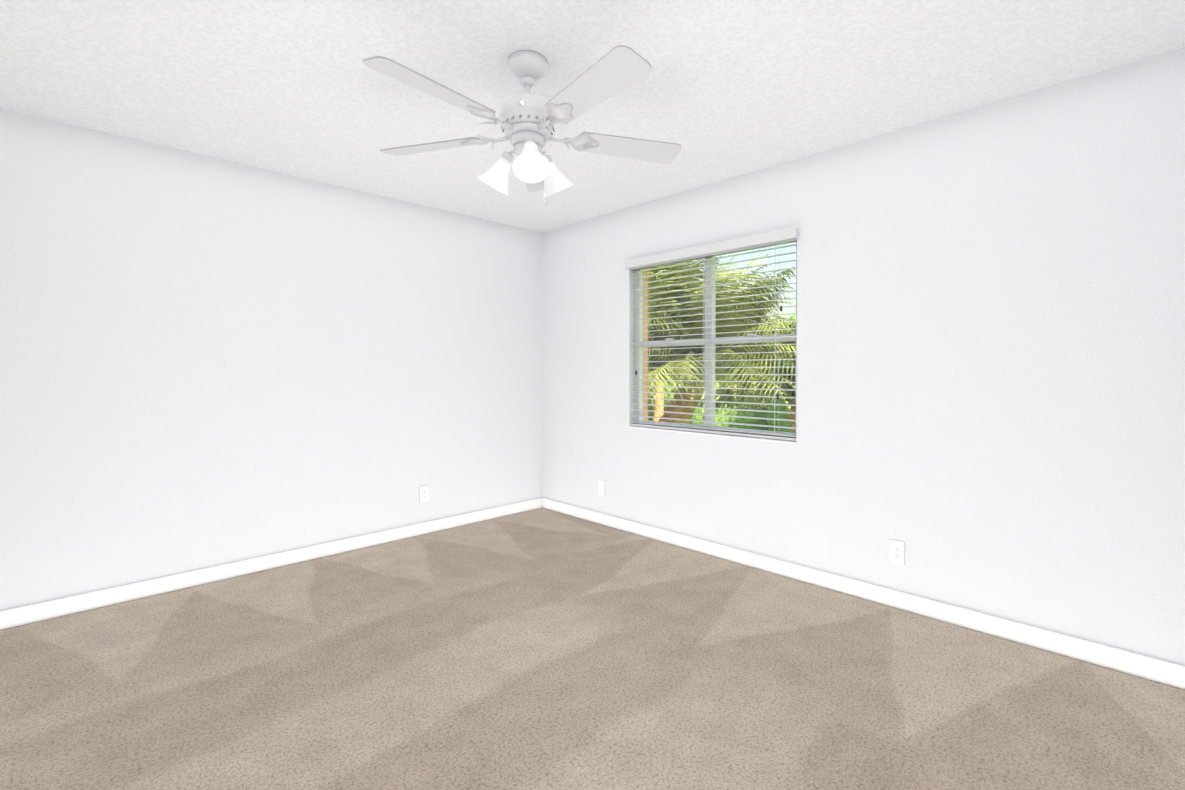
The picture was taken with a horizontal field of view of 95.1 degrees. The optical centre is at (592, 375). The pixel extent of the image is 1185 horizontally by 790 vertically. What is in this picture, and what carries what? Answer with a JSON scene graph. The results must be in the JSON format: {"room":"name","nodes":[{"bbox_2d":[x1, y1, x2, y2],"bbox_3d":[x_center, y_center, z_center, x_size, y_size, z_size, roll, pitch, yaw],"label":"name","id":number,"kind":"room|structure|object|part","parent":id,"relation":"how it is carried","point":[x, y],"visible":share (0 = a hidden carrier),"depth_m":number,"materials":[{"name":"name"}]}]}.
{"room":"empty bedroom","nodes":[
{"label":"empty bedroom","id":0,"kind":"room"},
{"bbox_2d":[0,108,541,610],"bbox_3d":[-1.740,-0.039,3.632,3.740,2.440,0.120,0,1,-44],"label":"wall","id":1,"kind":"structure","parent":0,"point":[206,362],"depth_m":3.17,"materials":[{"name":"paint"}]},
{"bbox_2d":[0,498,541,629],"bbox_3d":[-1.693,1.137,3.594,3.500,0.090,0.013,0,1,-44],"label":"baseboard","id":2,"kind":"structure","parent":1,"relation":"attached to","point":[36,612],"depth_m":3.17,"materials":[{"name":"white wood"}]},
{"bbox_2d":[419,486,428,502],"bbox_3d":[-1.252,0.880,4.028,0.072,0.117,0.007,0,1,-44],"label":"electrical outlet","id":3,"kind":"object","parent":1,"relation":"attached to","point":[423,493],"visible":1,"depth_m":4.03,"materials":[{"name":"white plastic"}]},
{"bbox_2d":[0,508,1184,789],"bbox_3d":[-0.244,1.244,2.119,3.740,0.100,4.390,0,1,-44],"label":"floor","id":4,"kind":"structure","parent":0,"point":[542,648],"depth_m":2.08,"materials":[{"name":"carpet"}]},
{"bbox_2d":[0,0,1184,232],"bbox_3d":[-0.244,-1.306,2.098,3.740,0.120,4.390,0,1,-44],"label":"ceiling","id":5,"kind":"structure","parent":0,"point":[722,90],"depth_m":2.23,"materials":[{"name":"white paint"}]},
{"bbox_2d":[363,45,681,204],"bbox_3d":[-0.252,-0.960,2.114,1.277,0.573,1.263,0,1,-44],"label":"ceiling fan","id":6,"kind":"object","parent":5,"relation":"hanging from","point":[527,120],"visible":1,"depth_m":2.06,"materials":[{"name":"white metal"}]},
{"bbox_3d":[-0.257,-1.028,2.151,0.226,0.120,0.226,0,1,-44],"label":"motor","id":7,"kind":"part","parent":6,"relation":"part of","materials":[{"name":"white metal"}]},
{"bbox_2d":[643,268,647,420],"bbox_3d":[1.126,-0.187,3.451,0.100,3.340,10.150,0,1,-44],"label":"window frame","id":8,"kind":"structure","parent":0,"point":[646,351],"depth_m":4.21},
{"bbox_2d":[542,48,1184,665],"bbox_3d":[1.048,-0.037,3.376,0.120,2.440,4.150,0,1,-44],"label":"wall","id":9,"kind":"structure","parent":0,"point":[990,358],"depth_m":2.58,"materials":[{"name":"paint"}]},
{"bbox_2d":[598,480,604,495],"bbox_3d":[0.072,0.886,4.287,0.007,0.117,0.072,0,1,-44],"label":"electrical outlet","id":10,"kind":"object","parent":9,"relation":"attached to","point":[601,487],"visible":1,"depth_m":4.29,"materials":[{"name":"white plastic"}]},
{"bbox_2d":[625,227,798,268],"bbox_3d":[0.720,-0.830,3.594,0.048,0.062,1.324,0,1,-44],"label":"blind valance","id":11,"kind":"object","parent":9,"relation":"attached to","point":[772,236],"visible":0.98,"depth_m":3.48,"materials":[{"name":"white plastic"}]},
{"bbox_2d":[628,426,796,443],"bbox_3d":[0.754,0.388,3.638,0.076,0.011,1.312,0,1,-44],"label":"window sill","id":12,"kind":"structure","parent":9,"relation":"attached to","point":[716,435],"depth_m":3.52,"materials":[{"name":"white"}]},
{"bbox_2d":[630,238,796,440],"bbox_3d":[0.775,-0.234,3.654,0.107,1.230,1.300,0,1,-44],"label":"window","id":13,"kind":"structure","parent":9,"relation":"in","point":[710,278],"depth_m":3.64,"materials":[{"name":"white plastic"}]},
{"bbox_2d":[644,267,645,423],"bbox_3d":[0.373,-0.222,3.997,0.098,1.160,0.036,0,0,-5],"label":"blind cord","id":14,"kind":"object","parent":13,"relation":"hanging from","point":[644,267],"depth_m":4.01,"materials":[{"name":"white plastic"}]},
{"bbox_2d":[707,305,707,426],"bbox_3d":[0.753,-0.219,3.640,0.056,1.160,0.014,0,1,-44],"label":"blind cord","id":15,"kind":"object","parent":13,"relation":"hanging from","point":[707,335],"depth_m":3.66,"materials":[{"name":"white plastic"}]},
{"bbox_3d":[0.757,-0.233,3.635,0.054,1.223,1.294,0,1,-44],"label":"window blind rails","id":16,"kind":"part","parent":13,"relation":"part of","materials":[{"name":"white plastic"}]},
{"bbox_2d":[774,243,781,435],"bbox_3d":[1.110,-0.216,3.249,0.033,1.160,0.092,0,0,13],"label":"blind cord","id":17,"kind":"object","parent":13,"relation":"hanging from","point":[781,243],"depth_m":3.26,"materials":[{"name":"white plastic"}]},
{"bbox_2d":[542,498,1184,689],"bbox_3d":[1.005,1.139,3.334,0.013,0.090,4.137,0,1,-44],"label":"baseboard","id":18,"kind":"structure","parent":9,"relation":"attached to","point":[1144,666],"depth_m":2.67,"materials":[{"name":"white wood"}]},
{"bbox_2d":[889,539,904,564],"bbox_3d":[1.558,0.901,2.773,0.007,0.117,0.072,0,1,-44],"label":"electrical outlet","id":19,"kind":"object","parent":9,"relation":"attached to","point":[896,551],"visible":1,"depth_m":2.77,"materials":[{"name":"white plastic"}]},
{"label":"outside","id":20,"kind":"structure","parent":0,"visible":0},
{"bbox_2d":[648,254,795,432],"bbox_3d":[6.094,-0.552,9.829,15.630,4.327,26.000,0,1,-44],"label":"trees","id":21,"kind":"object","parent":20,"point":[776,348],"depth_m":6.60,"materials":[{"name":"green plant"}]}
]}

